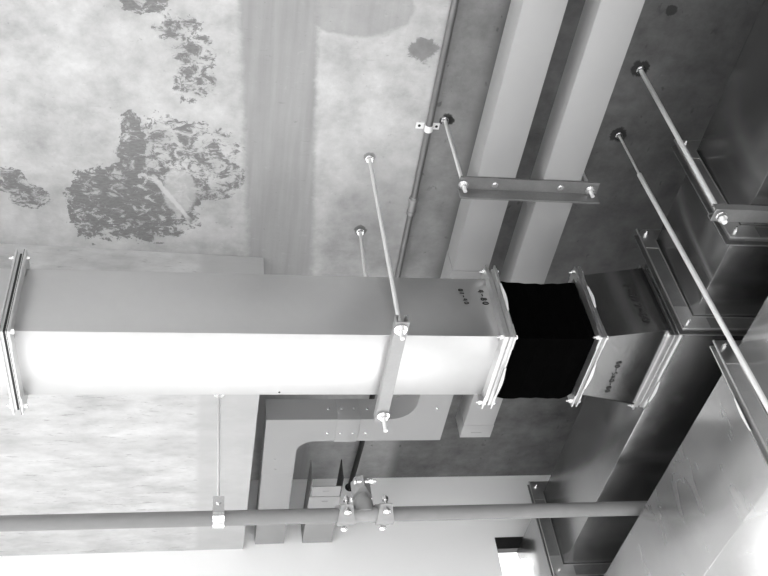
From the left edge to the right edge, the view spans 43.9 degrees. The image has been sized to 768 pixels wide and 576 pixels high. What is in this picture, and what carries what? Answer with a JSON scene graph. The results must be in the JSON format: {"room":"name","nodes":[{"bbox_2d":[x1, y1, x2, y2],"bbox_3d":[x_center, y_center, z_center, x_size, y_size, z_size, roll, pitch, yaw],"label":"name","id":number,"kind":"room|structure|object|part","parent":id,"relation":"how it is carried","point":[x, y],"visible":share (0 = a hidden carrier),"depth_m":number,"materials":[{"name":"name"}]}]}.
{"room":"mechanical room","nodes":[
{"label":"mechanical room","id":0,"kind":"room"},
{"bbox_2d":[0,475,550,575],"bbox_3d":[-0.115,2.298,2.808,6.700,4.000,0.200,1,-46,-11],"label":"wall","id":1,"kind":"structure","parent":0,"point":[448,547],"depth_m":3.95,"materials":[{"name":"white paint"}]},
{"bbox_2d":[301,459,343,542],"bbox_3d":[-0.250,0.859,3.814,0.122,0.095,0.447,1,-46,-11],"label":"cable tray","id":2,"kind":"object","parent":1,"relation":"attached to","point":[321,496],"visible":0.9,"depth_m":3.75,"materials":[{"name":"grey metal"}]},
{"bbox_3d":[-0.309,0.856,3.805,0.003,0.090,0.447,1,-46,-11],"label":"plate","id":3,"kind":"part","parent":2,"relation":"part of","materials":[{"name":"metal"}]},
{"bbox_3d":[-0.253,0.931,3.822,0.122,0.003,0.332,1,-46,-11],"label":"plate","id":4,"kind":"part","parent":2,"relation":"part of","materials":[{"name":"grey metal"}]},
{"bbox_3d":[-0.225,0.791,3.693,0.112,0.003,0.078,1,-46,-11],"label":"joint plate","id":5,"kind":"part","parent":2,"relation":"part of","materials":[{"name":"grey metal"}]},
{"bbox_3d":[-0.192,0.859,3.827,0.003,0.090,0.447,1,-46,-11],"label":"plate","id":6,"kind":"part","parent":2,"relation":"part of","materials":[{"name":"metal"}]},
{"bbox_2d":[495,537,522,552],"bbox_3d":[0.614,1.262,4.018,0.264,0.384,0.164,1,-46,-11],"label":"window","id":7,"kind":"structure","parent":1,"relation":"in","point":[503,544],"depth_m":4.06,"materials":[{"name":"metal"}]},
{"bbox_2d":[0,0,763,479],"bbox_3d":[0.067,-1.362,2.238,6.700,0.250,6.280,1,-46,-11],"label":"ceiling","id":8,"kind":"structure","parent":0,"point":[245,128],"depth_m":2.90,"materials":[{"name":"paint"}]},
{"bbox_2d":[0,243,263,555],"bbox_3d":[-1.895,0.423,3.257,2.890,0.332,1.370,1,-46,-11],"label":"beam","id":9,"kind":"structure","parent":8,"relation":"attached to","point":[66,454],"depth_m":3.34,"materials":[{"name":"concrete"}]},
{"bbox_2d":[212,395,223,528],"bbox_3d":[-0.519,0.528,2.994,0.036,0.509,0.067,1,-46,-11],"label":"hanger","id":10,"kind":"object","parent":9,"relation":"hanging from","point":[218,501],"visible":0.84,"depth_m":2.85,"materials":[{"name":"metal"}]},
{"bbox_3d":[-0.525,0.494,3.028,0.009,0.412,0.009,1,-46,-11],"label":"threaded rod","id":11,"kind":"part","parent":10,"relation":"part of","materials":[{"name":"metal"}]},
{"bbox_2d":[0,475,647,531],"bbox_3d":[-0.107,0.655,2.946,6.294,0.169,0.117,1,-46,-11],"label":"pipe","id":12,"kind":"object","parent":10,"relation":"hanging from","point":[362,510],"visible":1,"depth_m":2.88,"materials":[{"name":"metal"}]},
{"bbox_2d":[356,154,409,431],"bbox_3d":[-0.019,-0.021,2.777,0.048,0.834,0.401,1,-46,-11],"label":"hanger","id":13,"kind":"object","parent":8,"relation":"hanging from","point":[399,331],"visible":0.96,"depth_m":2.56,"materials":[{"name":"metal"}]},
{"bbox_2d":[0,248,517,414],"bbox_3d":[-1.405,0.102,2.350,3.500,0.291,0.311,1,-46,-11],"label":"air duct","id":14,"kind":"object","parent":13,"relation":"on","point":[63,332],"visible":1,"depth_m":2.46,"materials":[{"name":"metal"}]},
{"bbox_3d":[-0.887,0.103,2.277,0.002,0.062,0.062,1,-46,-11],"label":"corner plate","id":15,"kind":"part","parent":14,"relation":"part of","materials":[{"name":"silver metal"}]},
{"bbox_3d":[-0.922,0.280,2.445,0.002,0.062,0.062,1,-46,-11],"label":"corner plate","id":16,"kind":"part","parent":14,"relation":"part of","materials":[{"name":"silver metal"}]},
{"bbox_3d":[-0.914,-0.055,2.437,0.002,0.062,0.062,1,-46,-11],"label":"corner plate","id":17,"kind":"part","parent":14,"relation":"part of","materials":[{"name":"silver metal"}]},
{"bbox_3d":[0.272,0.303,2.668,0.002,0.048,0.048,1,-46,-11],"label":"corner plate","id":18,"kind":"part","parent":14,"relation":"part of","materials":[{"name":"silver metal"}]},
{"bbox_3d":[0.280,-0.029,2.660,0.002,0.048,0.048,1,-46,-11],"label":"corner plate","id":19,"kind":"part","parent":14,"relation":"part of","materials":[{"name":"silver metal"}]},
{"bbox_3d":[0.307,0.128,2.501,0.002,0.048,0.048,1,-46,-11],"label":"corner plate","id":20,"kind":"part","parent":14,"relation":"part of","materials":[{"name":"silver metal"}]},
{"bbox_2d":[497,281,594,398],"bbox_3d":[0.422,0.148,2.696,0.234,0.217,0.253,1,-46,-11],"label":"connector","id":21,"kind":"object","parent":14,"relation":"attached to","point":[552,326],"visible":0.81,"depth_m":2.61,"materials":[{"name":"black fabric"}]},
{"bbox_3d":[-0.038,0.098,2.891,0.025,0.834,0.012,-11,-45,1],"label":"threaded rod","id":22,"kind":"part","parent":13,"relation":"part of","materials":[{"name":"metal"}]},
{"bbox_2d":[377,412,389,419],"bbox_3d":[-0.001,0.353,2.633,0.034,0.003,0.034,1,-46,-11],"label":"washer","id":23,"kind":"object","parent":13,"relation":"in","point":[380,415],"depth_m":2.62,"materials":[{"name":"metal"}]},
{"bbox_3d":[0.000,-0.141,2.676,0.012,0.814,0.056,-8,-45,-1],"label":"threaded rod","id":24,"kind":"part","parent":13,"relation":"part of","materials":[{"name":"metal"}]},
{"bbox_2d":[394,324,407,333],"bbox_3d":[0.042,0.104,2.395,0.034,0.003,0.034,1,-46,-11],"label":"washer","id":25,"kind":"object","parent":13,"relation":"in","point":[398,328],"depth_m":2.39,"materials":[{"name":"metal"}]},
{"bbox_2d":[345,0,458,490],"bbox_3d":[0.186,-0.710,2.677,0.073,0.070,4.380,2,-46,-11],"label":"conduit","id":26,"kind":"object","parent":8,"relation":"attached to","point":[413,199],"visible":0.85,"depth_m":2.95,"materials":[{"name":"metal"}]},
{"bbox_2d":[441,116,599,203],"bbox_3d":[0.397,-0.388,2.820,0.418,0.360,0.046,1,-46,-11],"label":"hanger","id":27,"kind":"object","parent":8,"relation":"hanging from","point":[469,187],"visible":0.85,"depth_m":2.72,"materials":[{"name":"metal"}]},
{"bbox_2d":[255,0,567,543],"bbox_3d":[0.096,-0.548,2.486,0.651,0.097,4.377,1,-46,-11],"label":"cable tray","id":28,"kind":"object","parent":27,"relation":"on","point":[531,28],"visible":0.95,"depth_m":2.89,"materials":[{"name":"grey metal"}]},
{"bbox_3d":[0.206,-0.393,2.787,0.011,0.354,0.011,1,-46,-11],"label":"threaded rod","id":29,"kind":"part","parent":27,"relation":"part of","materials":[{"name":"metal"}]},
{"bbox_2d":[458,180,468,188],"bbox_3d":[0.223,-0.290,2.682,0.030,0.003,0.030,1,-46,-11],"label":"washer","id":30,"kind":"object","parent":27,"relation":"in","point":[462,184],"depth_m":2.68,"materials":[{"name":"metal"}]},
{"bbox_2d":[456,0,644,436],"bbox_3d":[0.595,-0.793,2.329,0.116,0.095,3.672,1,-46,-11],"label":"cable tray","id":31,"kind":"object","parent":27,"relation":"on","point":[605,28],"visible":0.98,"depth_m":2.63,"materials":[{"name":"grey metal"}]},
{"bbox_3d":[0.577,-0.385,2.857,0.011,0.354,0.011,1,-46,-11],"label":"threaded rod","id":32,"kind":"part","parent":27,"relation":"part of","materials":[{"name":"metal"}]},
{"bbox_2d":[585,186,594,193],"bbox_3d":[0.595,-0.282,2.752,0.030,0.003,0.030,1,-46,-11],"label":"washer","id":33,"kind":"object","parent":27,"relation":"in","point":[588,189],"depth_m":2.74,"materials":[{"name":"metal"}]},
{"bbox_2d":[615,131,767,444],"bbox_3d":[1.244,-0.040,2.651,0.881,1.284,0.044,1,-46,-11],"label":"hanger","id":34,"kind":"object","parent":8,"relation":"hanging from","point":[618,135],"visible":1,"depth_m":2.53,"materials":[{"name":"metal"}]},
{"bbox_3d":[0.759,-0.418,2.961,0.009,0.204,0.008,1,-46,-11],"label":"thin rod","id":35,"kind":"part","parent":34,"relation":"part of","materials":[{"name":"metal"}]},
{"bbox_2d":[604,297,767,575],"bbox_3d":[1.331,0.009,2.158,0.784,0.426,4.377,1,-46,-11],"label":"duct","id":36,"kind":"object","parent":34,"relation":"on","point":[707,514],"visible":0.93,"depth_m":2.57,"materials":[{"name":"metal"}]},
{"bbox_3d":[0.912,0.167,2.486,0.080,0.080,0.002,1,-46,-11],"label":"corner plate","id":37,"kind":"part","parent":36,"relation":"part of","materials":[{"name":"grey metal"}]},
{"bbox_3d":[0.849,0.027,2.503,0.042,1.075,0.014,-16,-45,6],"label":"threaded rod","id":38,"kind":"part","parent":34,"relation":"part of","materials":[{"name":"metal"}]},
{"bbox_2d":[635,65,767,224],"bbox_3d":[1.172,-0.403,2.660,0.834,0.750,0.061,1,-46,-11],"label":"hanger","id":39,"kind":"object","parent":8,"relation":"hanging from","point":[723,213],"visible":1,"depth_m":2.36,"materials":[{"name":"metal"}]},
{"bbox_2d":[517,0,767,575],"bbox_3d":[1.202,-0.336,2.494,0.730,0.414,4.377,1,-46,-11],"label":"duct","id":40,"kind":"object","parent":39,"relation":"on","point":[612,451],"visible":0.67,"depth_m":2.74,"materials":[{"name":"metal"}]},
{"bbox_3d":[0.619,0.795,3.742,0.082,0.082,0.002,1,-46,-11],"label":"corner plate","id":41,"kind":"part","parent":40,"relation":"part of","materials":[{"name":"grey metal"}]},
{"bbox_3d":[0.658,1.022,3.511,0.082,0.082,0.002,1,-46,-11],"label":"corner plate","id":42,"kind":"part","parent":40,"relation":"part of","materials":[{"name":"grey metal"}]},
{"bbox_2d":[566,266,684,409],"bbox_3d":[0.661,0.150,2.794,0.299,0.341,0.377,1,-46,-11],"label":"taper","id":43,"kind":"object","parent":40,"relation":"attached to","point":[636,336],"visible":0.84,"depth_m":2.69,"materials":[{"name":"metal"}]},
{"bbox_3d":[0.534,0.306,2.721,0.002,0.044,0.044,1,-46,-11],"label":"corner plate","id":44,"kind":"part","parent":43,"relation":"part of","materials":[{"name":"silver metal"}]},
{"bbox_3d":[0.541,-0.029,2.719,0.002,0.044,0.044,1,-46,-11],"label":"corner plate","id":45,"kind":"part","parent":43,"relation":"part of","materials":[{"name":"silver metal"}]},
{"bbox_3d":[0.569,0.132,2.555,0.002,0.044,0.044,1,-46,-11],"label":"corner plate","id":46,"kind":"part","parent":43,"relation":"part of","materials":[{"name":"silver metal"}]},
{"bbox_3d":[0.806,-0.146,2.846,0.082,0.082,0.002,1,-46,-11],"label":"corner plate","id":47,"kind":"part","parent":40,"relation":"part of","materials":[{"name":"grey metal"}]},
{"bbox_3d":[0.853,-0.381,2.623,0.082,0.082,0.002,1,-46,-11],"label":"corner plate","id":48,"kind":"part","parent":40,"relation":"part of","materials":[{"name":"grey metal"}]},
{"bbox_3d":[0.845,0.081,2.615,0.082,0.082,0.002,1,-46,-11],"label":"corner plate","id":49,"kind":"part","parent":40,"relation":"part of","materials":[{"name":"grey metal"}]},
{"bbox_3d":[0.892,-0.154,2.392,0.082,0.082,0.002,1,-46,-11],"label":"corner plate","id":50,"kind":"part","parent":40,"relation":"part of","materials":[{"name":"grey metal"}]},
{"bbox_3d":[0.799,-0.409,2.591,0.013,0.749,0.060,-38,-51,25],"label":"threaded rod","id":51,"kind":"part","parent":39,"relation":"part of","materials":[{"name":"metal"}]}
]}

